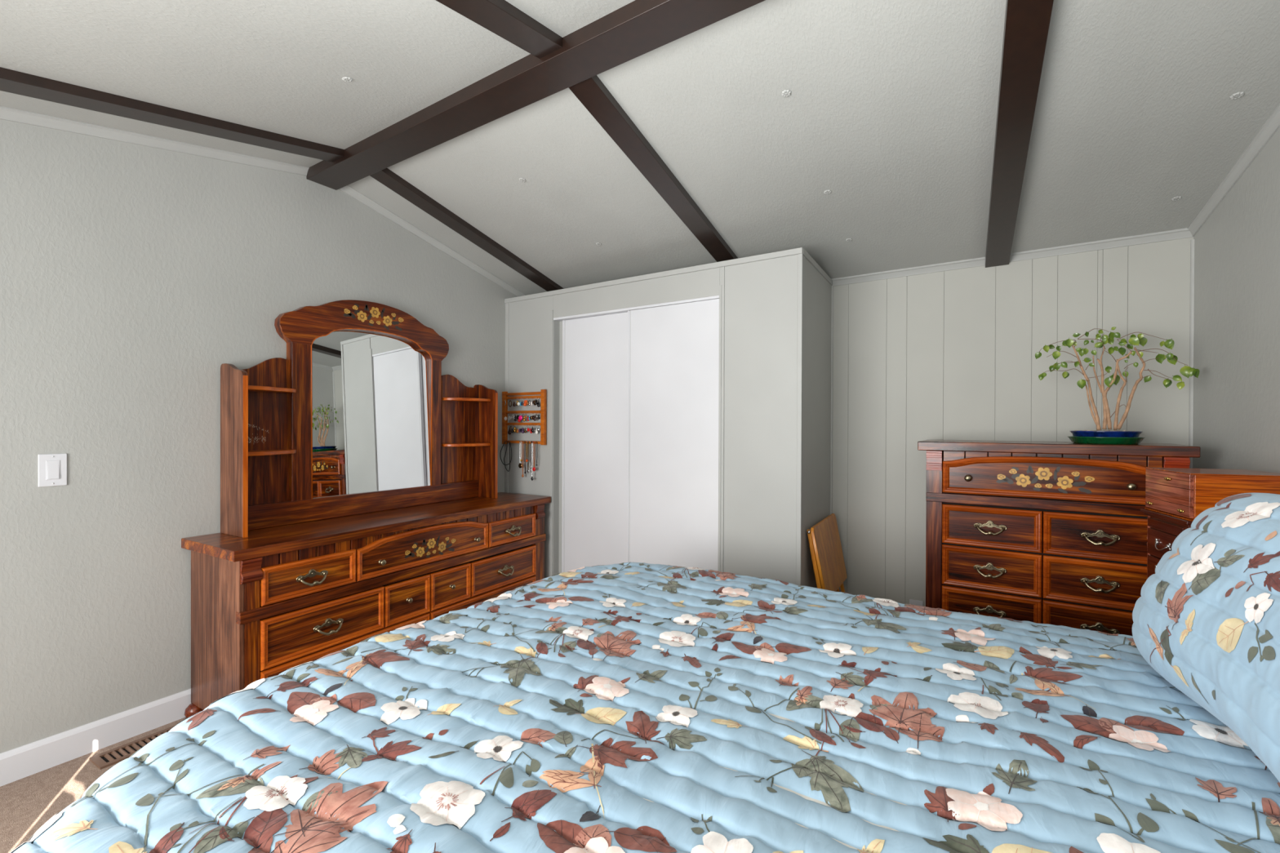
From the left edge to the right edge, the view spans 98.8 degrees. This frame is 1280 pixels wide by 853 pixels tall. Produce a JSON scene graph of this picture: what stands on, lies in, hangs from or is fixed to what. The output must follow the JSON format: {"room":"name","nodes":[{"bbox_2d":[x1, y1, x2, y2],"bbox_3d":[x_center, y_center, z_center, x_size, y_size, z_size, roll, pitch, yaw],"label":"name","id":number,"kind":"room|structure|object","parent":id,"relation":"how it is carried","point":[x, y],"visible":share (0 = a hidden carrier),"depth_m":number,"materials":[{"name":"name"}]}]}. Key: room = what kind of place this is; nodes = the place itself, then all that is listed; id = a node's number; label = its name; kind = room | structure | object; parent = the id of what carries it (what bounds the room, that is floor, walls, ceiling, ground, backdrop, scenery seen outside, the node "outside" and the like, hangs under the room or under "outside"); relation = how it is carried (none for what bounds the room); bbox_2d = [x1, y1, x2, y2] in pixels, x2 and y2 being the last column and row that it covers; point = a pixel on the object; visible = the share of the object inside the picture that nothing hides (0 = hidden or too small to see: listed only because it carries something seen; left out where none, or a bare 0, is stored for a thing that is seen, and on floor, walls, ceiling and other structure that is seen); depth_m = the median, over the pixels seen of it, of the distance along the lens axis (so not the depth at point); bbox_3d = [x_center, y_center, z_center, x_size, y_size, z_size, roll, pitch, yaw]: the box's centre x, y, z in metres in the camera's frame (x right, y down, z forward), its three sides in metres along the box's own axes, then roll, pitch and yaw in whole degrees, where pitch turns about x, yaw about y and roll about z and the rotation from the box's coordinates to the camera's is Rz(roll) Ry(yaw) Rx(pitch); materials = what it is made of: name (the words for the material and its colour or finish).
{"room":"bedroom","nodes":[
{"label":"bedroom","id":0,"kind":"room"},
{"bbox_2d":[0,717,186,852],"bbox_3d":[-0.283,1.265,1.393,3.927,0.080,5.112,0,0,30],"label":"floor","id":1,"kind":"structure","parent":0,"point":[27,803],"depth_m":1.81,"materials":[{"name":"carpet"}]},
{"bbox_2d":[88,724,176,769],"bbox_3d":[-1.883,1.212,2.102,0.110,0.008,0.300,0,0,30],"label":"floor vent","id":2,"kind":"object","parent":1,"relation":"in","point":[104,760],"visible":0.48,"depth_m":2.04,"materials":[{"name":"brown metal"}]},
{"bbox_2d":[181,492,551,718],"bbox_3d":[-1.244,0.840,2.959,0.474,0.749,1.843,0,0,30],"label":"dresser","id":3,"kind":"object","parent":1,"relation":"on","point":[268,602],"visible":0.88,"depth_m":2.45,"materials":[{"name":"brown wood"}]},
{"bbox_2d":[220,299,497,537],"bbox_3d":[-1.384,-0.104,2.978,0.218,1.136,1.458,0,0,30],"label":"hutch","id":4,"kind":"object","parent":3,"relation":"on","point":[360,415],"visible":1,"depth_m":2.88,"materials":[{"name":"brown wood"}]},
{"bbox_2d":[248,448,296,456],"bbox_3d":[-1.678,0.118,2.488,0.144,0.018,0.275,0,0,30],"label":"shelf","id":5,"kind":"object","parent":4,"relation":"attached to","point":[251,452],"depth_m":2.50,"materials":[{"name":"brown wood"}]},
{"bbox_2d":[248,385,296,393],"bbox_3d":[-1.677,-0.168,2.486,0.144,0.018,0.275,0,0,30],"label":"shelf","id":6,"kind":"object","parent":4,"relation":"attached to","point":[251,388],"depth_m":2.50,"materials":[{"name":"brown wood"}]},
{"bbox_2d":[311,328,431,497],"bbox_3d":[-1.458,-0.087,3.009,0.034,0.898,0.751,0,0,32],"label":"mirror","id":7,"kind":"object","parent":4,"relation":"attached to","point":[371,388],"depth_m":2.99,"materials":[{"name":"clear glass"}]},
{"bbox_2d":[441,442,490,446],"bbox_3d":[-1.097,0.116,3.474,0.144,0.018,0.275,0,0,30],"label":"shelf","id":8,"kind":"object","parent":4,"relation":"attached to","point":[443,444],"depth_m":3.44,"materials":[{"name":"brown wood"}]},
{"bbox_2d":[441,397,490,401],"bbox_3d":[-1.096,-0.170,3.473,0.144,0.018,0.275,0,0,30],"label":"shelf","id":9,"kind":"object","parent":4,"relation":"attached to","point":[443,399],"depth_m":3.44,"materials":[{"name":"brown wood"}]},
{"bbox_2d":[643,703,907,849],"bbox_3d":[0.332,0.915,1.059,2.158,0.628,1.800,0,0,30],"label":"bed","id":10,"kind":"object","parent":1,"relation":"on","point":[775,716],"visible":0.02,"depth_m":0.88,"materials":[{"name":"white fabric"}]},
{"bbox_2d":[10,562,1279,852],"bbox_3d":[0.246,0.890,1.111,2.308,0.651,2.162,0,0,30],"label":"quilt","id":11,"kind":"object","parent":10,"relation":"on","point":[540,716],"visible":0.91,"depth_m":1.01,"materials":[{"name":"blue fabric"}]},
{"bbox_2d":[1132,493,1279,782],"bbox_3d":[1.179,0.360,0.958,0.323,0.432,0.907,0,0,26],"label":"pillow","id":12,"kind":"object","parent":11,"relation":"on","point":[1206,620],"visible":1,"depth_m":1.04,"materials":[{"name":"blue fabric"}]},
{"bbox_2d":[806,513,846,592],"bbox_3d":[1.062,0.871,3.031,0.153,0.700,0.568,0,0,30],"label":"folding tray table","id":13,"kind":"object","parent":1,"relation":"on","point":[825,547],"visible":0.65,"depth_m":2.97,"materials":[{"name":"brown wood"}]},
{"bbox_2d":[917,440,1200,635],"bbox_3d":[1.896,0.652,2.606,0.999,1.152,0.457,0,0,33],"label":"dresser","id":14,"kind":"object","parent":1,"relation":"on","point":[1055,533],"visible":0.68,"depth_m":2.45,"materials":[{"name":"brown wood"}]},
{"bbox_2d":[1066,435,1145,444],"bbox_3d":[2.091,0.061,2.470,0.269,0.031,0.269,0,0,30],"label":"saucer","id":15,"kind":"object","parent":14,"relation":"on","point":[1086,440],"visible":0.91,"depth_m":2.38,"materials":[{"name":"green ceramic"}]},
{"bbox_2d":[1069,430,1142,437],"bbox_3d":[2.091,0.044,2.470,0.252,0.048,0.252,0,0,30],"label":"pot","id":16,"kind":"object","parent":15,"relation":"on","point":[1106,433],"depth_m":2.38,"materials":[{"name":"blue ceramic"}]},
{"bbox_2d":[1035,326,1199,437],"bbox_3d":[2.115,-0.189,2.455,0.566,0.514,0.252,0,0,30],"label":"potted plant","id":17,"kind":"object","parent":15,"relation":"on","point":[1187,371],"visible":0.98,"depth_m":2.45,"materials":[{"name":"green plant"}]},
{"bbox_2d":[1140,508,1192,578],"bbox_3d":[1.904,0.766,1.812,0.316,0.936,0.282,0,0,20],"label":"nightstand","id":18,"kind":"object","parent":1,"relation":"on","point":[1163,529],"visible":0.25,"depth_m":1.88,"materials":[{"name":"brown wood"}]},
{"bbox_2d":[1144,466,1279,520],"bbox_3d":[1.899,0.222,1.804,0.286,0.150,0.268,0,0,20],"label":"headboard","id":19,"kind":"object","parent":18,"relation":"on","point":[1182,493],"visible":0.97,"depth_m":1.73,"materials":[{"name":"brown wood"}]},
{"bbox_2d":[0,119,517,753],"bbox_3d":[-1.927,-0.052,2.358,0.100,2.533,4.912,0,0,30],"label":"wall","id":20,"kind":"structure","parent":0,"point":[130,273],"depth_m":2.15,"materials":[{"name":"paint"}]},
{"bbox_2d":[38,453,66,487],"bbox_3d":[-2.098,0.156,1.962,0.010,0.116,0.073,0,0,30],"label":"light switch","id":21,"kind":"object","parent":20,"relation":"attached to","point":[52,468],"visible":1,"depth_m":1.96,"materials":[{"name":"white plastic"}]},
{"bbox_2d":[0,688,191,786],"bbox_3d":[-2.045,1.162,2.058,0.014,0.107,4.270,0,0,30],"label":"baseboard","id":22,"kind":"structure","parent":20,"relation":"attached to","point":[29,759],"depth_m":2.04,"materials":[{"name":"white paint"}]},
{"bbox_2d":[0,106,309,175],"bbox_3d":[-2.376,-0.970,1.459,0.028,0.628,2.910,0,0,30],"label":"trim","id":23,"kind":"structure","parent":20,"relation":"attached to","point":[6,113],"depth_m":2.16,"materials":[{"name":"paint"}]},
{"bbox_2d":[338,185,526,296],"bbox_3d":[-1.094,-1.061,3.636,0.028,0.454,1.862,0,0,30],"label":"trim","id":24,"kind":"structure","parent":20,"relation":"attached to","point":[347,189],"depth_m":3.31,"materials":[{"name":"paint"}]},
{"bbox_2d":[0,0,1279,295],"bbox_3d":[-0.274,-1.000,1.384,3.927,0.677,5.112,0,0,30],"label":"ceiling","id":25,"kind":"structure","parent":0,"point":[891,109],"depth_m":1.99,"materials":[{"name":"paint"}]},
{"bbox_2d":[0,66,344,161],"bbox_3d":[-2.127,-0.972,1.316,0.102,0.624,2.916,0,0,30],"label":"ceiling beam","id":26,"kind":"structure","parent":25,"relation":"attached to","point":[11,81],"depth_m":1.95,"materials":[{"name":"brown wood"}]},
{"bbox_2d":[342,76,352,81],"bbox_3d":[-1.012,-1.200,1.899,0.032,0.011,0.033,0,0,-37],"label":"rosette","id":27,"kind":"object","parent":25,"relation":"attached to","point":[344,78],"visible":1,"depth_m":1.89,"materials":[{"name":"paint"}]},
{"bbox_2d":[369,168,564,291],"bbox_3d":[-0.833,-1.065,3.458,0.104,0.446,1.903,0,0,30],"label":"beam","id":28,"kind":"structure","parent":25,"relation":"attached to","point":[386,176],"depth_m":3.11,"materials":[{"name":"brown wood"}]},
{"bbox_2d":[435,0,562,58],"bbox_3d":[-1.003,-0.972,0.613,0.103,0.610,2.843,0,0,30],"label":"ceiling beam","id":29,"kind":"structure","parent":25,"relation":"attached to","point":[503,19],"depth_m":1.63,"materials":[{"name":"brown wood"}]},
{"bbox_2d":[519,177,525,182],"bbox_3d":[-0.567,-1.187,2.645,0.032,0.011,0.033,0,0,-37],"label":"rosette","id":30,"kind":"object","parent":25,"relation":"attached to","point":[522,180],"visible":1,"depth_m":2.64,"materials":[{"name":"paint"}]},
{"bbox_2d":[306,0,764,190],"bbox_3d":[-0.059,-1.246,1.747,3.741,0.065,0.152,0,0,34],"label":"beam","id":31,"kind":"structure","parent":25,"relation":"attached to","point":[637,28],"depth_m":1.93,"materials":[{"name":"brown wood"}]},
{"bbox_2d":[568,75,737,262],"bbox_3d":[0.260,-1.069,2.774,0.107,0.426,1.974,0,0,30],"label":"beam","id":32,"kind":"structure","parent":25,"relation":"attached to","point":[593,95],"depth_m":2.36,"materials":[{"name":"brown wood"}]},
{"bbox_2d":[781,89,791,97],"bbox_3d":[0.520,-1.183,1.952,0.032,0.010,0.033,0,0,-37],"label":"rosette","id":33,"kind":"object","parent":25,"relation":"attached to","point":[786,93],"visible":1,"depth_m":1.95,"materials":[{"name":"paint"}]},
{"bbox_2d":[823,190,831,194],"bbox_3d":[0.854,-1.065,2.498,0.032,0.010,0.033,0,0,-37],"label":"rosette","id":34,"kind":"object","parent":25,"relation":"attached to","point":[826,192],"visible":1,"depth_m":2.49,"materials":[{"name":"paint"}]},
{"bbox_2d":[985,0,1053,267],"bbox_3d":[1.396,-1.067,2.062,0.107,0.418,2.048,0,0,30],"label":"beam","id":35,"kind":"structure","parent":25,"relation":"attached to","point":[1027,22],"depth_m":1.88,"materials":[{"name":"brown wood"}]},
{"bbox_2d":[1171,195,1182,200],"bbox_3d":[2.282,-0.969,2.335,0.032,0.010,0.033,0,0,-37],"label":"rosette","id":36,"kind":"object","parent":25,"relation":"attached to","point":[1178,197],"visible":1,"depth_m":2.33,"materials":[{"name":"paint"}]},
{"bbox_2d":[1229,91,1244,99],"bbox_3d":[1.943,-1.076,1.788,0.032,0.010,0.033,0,0,-37],"label":"rosette","id":37,"kind":"object","parent":25,"relation":"attached to","point":[1237,95],"visible":1,"depth_m":1.78,"materials":[{"name":"paint"}]},
{"bbox_2d":[508,254,805,586],"bbox_3d":[-0.058,0.161,3.358,2.109,2.113,0.070,0,0,33],"label":"wall","id":38,"kind":"structure","parent":0,"point":[761,340],"depth_m":2.91,"materials":[{"name":"paint"}]},
{"bbox_2d":[504,302,508,493],"bbox_3d":[-0.946,0.168,3.896,0.033,2.087,0.009,0,0,30],"label":"trim","id":39,"kind":"structure","parent":38,"relation":"attached to","point":[506,458],"depth_m":3.89,"materials":[{"name":"paint"}]},
{"bbox_2d":[502,389,546,444],"bbox_3d":[-0.800,-0.062,3.776,0.402,0.374,0.024,0,0,33],"label":"rack","id":40,"kind":"object","parent":38,"relation":"attached to","point":[543,392],"visible":0.99,"depth_m":3.76,"materials":[{"name":"brown wood"}]},
{"bbox_2d":[500,440,511,471],"bbox_3d":[-0.928,0.205,3.842,0.121,0.220,0.046,0,0,30],"label":"cord","id":41,"kind":"object","parent":40,"relation":"hanging from","point":[504,464],"visible":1,"depth_m":3.83,"materials":[{"name":"black rubber"}]},
{"bbox_2d":[518,440,521,468],"bbox_3d":[-0.819,0.192,3.777,0.030,0.189,0.027,0,0,-23],"label":"necklace","id":42,"kind":"object","parent":40,"relation":"hanging from","point":[520,464],"visible":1,"depth_m":3.78,"materials":[{"name":"silver metal"}]},
{"bbox_2d":[521,440,524,477],"bbox_3d":[-0.797,0.224,3.761,0.020,0.252,0.039,0,0,30],"label":"necklace","id":43,"kind":"object","parent":40,"relation":"hanging from","point":[522,475],"visible":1,"depth_m":3.75,"materials":[{"name":"orange"}]},
{"bbox_2d":[524,440,526,474],"bbox_3d":[-0.780,0.211,3.753,0.017,0.226,0.033,0,0,30],"label":"necklace","id":44,"kind":"object","parent":40,"relation":"hanging from","point":[525,473],"visible":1,"depth_m":3.75,"materials":[{"name":"brown"}]},
{"bbox_2d":[525,440,528,462],"bbox_3d":[-0.764,0.171,3.741,0.019,0.145,0.036,0,0,30],"label":"necklace","id":45,"kind":"object","parent":40,"relation":"hanging from","point":[526,452],"visible":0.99,"depth_m":3.73,"materials":[{"name":"gold metal"}]},
{"bbox_2d":[526,440,528,472],"bbox_3d":[-0.755,0.206,3.733,0.020,0.215,0.039,0,0,30],"label":"necklace","id":46,"kind":"object","parent":40,"relation":"hanging from","point":[527,471],"visible":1,"depth_m":3.72,"materials":[{"name":"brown metal"}]},
{"bbox_2d":[529,440,532,468],"bbox_3d":[-0.735,0.192,3.723,0.020,0.187,0.032,0,0,10],"label":"necklace","id":47,"kind":"object","parent":40,"relation":"hanging from","point":[531,467],"visible":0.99,"depth_m":3.72,"materials":[{"name":"brown"}]},
{"bbox_2d":[530,441,533,480],"bbox_3d":[-0.723,0.233,3.713,0.035,0.269,0.020,0,0,-37],"label":"necklace","id":48,"kind":"object","parent":40,"relation":"hanging from","point":[531,478],"visible":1,"depth_m":3.71,"materials":[{"name":"silver metal"}]},
{"bbox_2d":[532,441,535,471],"bbox_3d":[-0.706,0.200,3.700,0.037,0.203,0.025,0,0,-34],"label":"necklace","id":49,"kind":"object","parent":40,"relation":"hanging from","point":[534,442],"visible":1,"depth_m":3.69,"materials":[{"name":"silver metal"}]},
{"bbox_2d":[535,441,537,466],"bbox_3d":[-0.692,0.182,3.695,0.014,0.167,0.033,0,0,30],"label":"necklace","id":50,"kind":"object","parent":40,"relation":"hanging from","point":[535,442],"visible":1,"depth_m":3.69,"materials":[{"name":"black"}]},
{"bbox_2d":[549,310,553,576],"bbox_3d":[-0.592,0.219,3.663,0.021,1.990,0.011,0,0,30],"label":"trim","id":51,"kind":"structure","parent":38,"relation":"attached to","point":[551,311],"depth_m":3.66,"materials":[{"name":"paint"}]},
{"bbox_2d":[552,320,559,574],"bbox_3d":[-0.561,0.245,3.687,0.004,1.937,0.068,0,0,33],"label":"trim","id":52,"kind":"structure","parent":38,"relation":"attached to","point":[556,323],"depth_m":3.68,"materials":[{"name":"paint"}]},
{"bbox_2d":[559,321,562,573],"bbox_3d":[-0.523,0.246,3.698,0.054,1.937,0.010,0,0,33],"label":"trim","id":53,"kind":"structure","parent":38,"relation":"attached to","point":[561,322],"depth_m":3.70,"materials":[{"name":"paint"}]},
{"bbox_2d":[561,311,627,572],"bbox_3d":[-0.264,0.249,3.505,0.595,1.909,0.026,0,0,33],"label":"door","id":54,"kind":"structure","parent":38,"relation":"in","point":[595,348],"depth_m":3.51,"materials":[{"name":"white paint"}]},
{"bbox_2d":[553,295,719,321],"bbox_3d":[-0.053,-0.712,3.351,1.206,0.014,0.069,0,0,33],"label":"trim","id":55,"kind":"structure","parent":38,"relation":"attached to","point":[620,310],"depth_m":3.33,"materials":[{"name":"white paint"}]},
{"bbox_2d":[504,247,802,302],"bbox_3d":[-0.073,-0.885,3.319,2.115,0.030,0.012,0,0,33],"label":"trim","id":56,"kind":"structure","parent":38,"relation":"attached to","point":[796,251],"depth_m":3.16,"materials":[{"name":"paint"}]},
{"bbox_2d":[626,298,719,571],"bbox_3d":[0.183,0.253,3.178,0.611,1.909,0.026,0,0,33],"label":"door","id":57,"kind":"structure","parent":38,"relation":"in","point":[673,388],"depth_m":3.16,"materials":[{"name":"white paint"}]},
{"bbox_2d":[718,284,721,571],"bbox_3d":[0.435,0.226,2.989,0.014,1.990,0.009,0,0,30],"label":"trim","id":58,"kind":"structure","parent":38,"relation":"attached to","point":[720,286],"depth_m":2.98,"materials":[{"name":"paint"}]},
{"bbox_2d":[720,266,724,572],"bbox_3d":[0.448,0.177,2.981,0.016,2.087,0.008,0,0,30],"label":"trim","id":59,"kind":"structure","parent":38,"relation":"attached to","point":[722,268],"depth_m":2.98,"materials":[{"name":"paint"}]},
{"bbox_2d":[795,253,802,585],"bbox_3d":[0.798,0.180,2.751,0.024,2.087,0.011,0,0,30],"label":"trim","id":60,"kind":"structure","parent":38,"relation":"attached to","point":[799,371],"depth_m":2.75,"materials":[{"name":"paint"}]},
{"bbox_2d":[804,258,831,587],"bbox_3d":[0.962,0.166,3.084,0.066,2.112,0.732,0,0,30],"label":"wall","id":61,"kind":"structure","parent":0,"point":[818,289],"depth_m":3.04,"materials":[{"name":"paint"}]},
{"bbox_2d":[802,248,832,285],"bbox_3d":[0.997,-0.879,3.058,0.009,0.030,0.714,0,0,30],"label":"trim","id":62,"kind":"structure","parent":61,"relation":"attached to","point":[808,257],"depth_m":3.00,"materials":[{"name":"paint"}]},
{"bbox_2d":[832,236,1193,606],"bbox_3d":[0.993,0.070,3.548,3.927,2.300,0.100,0,0,30],"label":"wall","id":63,"kind":"structure","parent":0,"point":[949,354],"depth_m":3.01,"materials":[{"name":"grey paint"}]},
{"bbox_2d":[830,285,833,514],"bbox_3d":[1.178,0.177,3.375,0.011,2.090,0.011,0,0,30],"label":"trim","id":64,"kind":"structure","parent":63,"relation":"attached to","point":[832,303],"depth_m":3.37,"materials":[{"name":"paint"}]},
{"bbox_2d":[831,257,985,286],"bbox_3d":[1.515,-0.890,3.165,0.805,0.060,0.028,0,0,30],"label":"trim","id":65,"kind":"structure","parent":63,"relation":"attached to","point":[975,262],"depth_m":3.14,"materials":[{"name":"paint"}]},
{"bbox_2d":[909,599,923,606],"bbox_3d":[1.580,1.052,3.142,0.070,0.116,0.008,0,0,30],"label":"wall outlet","id":66,"kind":"object","parent":63,"relation":"attached to","point":[916,602],"visible":0.38,"depth_m":3.14,"materials":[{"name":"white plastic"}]},
{"bbox_2d":[1008,227,1192,262],"bbox_3d":[2.262,-0.901,2.725,0.715,0.059,0.028,0,0,30],"label":"trim","id":67,"kind":"structure","parent":63,"relation":"attached to","point":[1185,233],"depth_m":2.71,"materials":[{"name":"paint"}]},
{"bbox_2d":[1188,239,1194,468],"bbox_3d":[2.566,0.181,2.558,0.011,2.100,0.011,0,0,30],"label":"trim","id":68,"kind":"structure","parent":63,"relation":"attached to","point":[1192,242],"depth_m":2.55,"materials":[{"name":"paint"}]},
{"bbox_2d":[1192,127,1279,473],"bbox_3d":[1.371,-0.031,0.417,0.100,2.533,4.912,0,0,30],"label":"wall","id":69,"kind":"structure","parent":0,"point":[1236,414],"depth_m":2.11,"materials":[{"name":"paint"}]},
{"bbox_2d":[1187,102,1279,236],"bbox_3d":[2.037,-1.077,1.663,0.028,0.393,2.088,0,0,30],"label":"trim","id":70,"kind":"structure","parent":69,"relation":"attached to","point":[1272,125],"depth_m":2.10,"materials":[{"name":"paint"}]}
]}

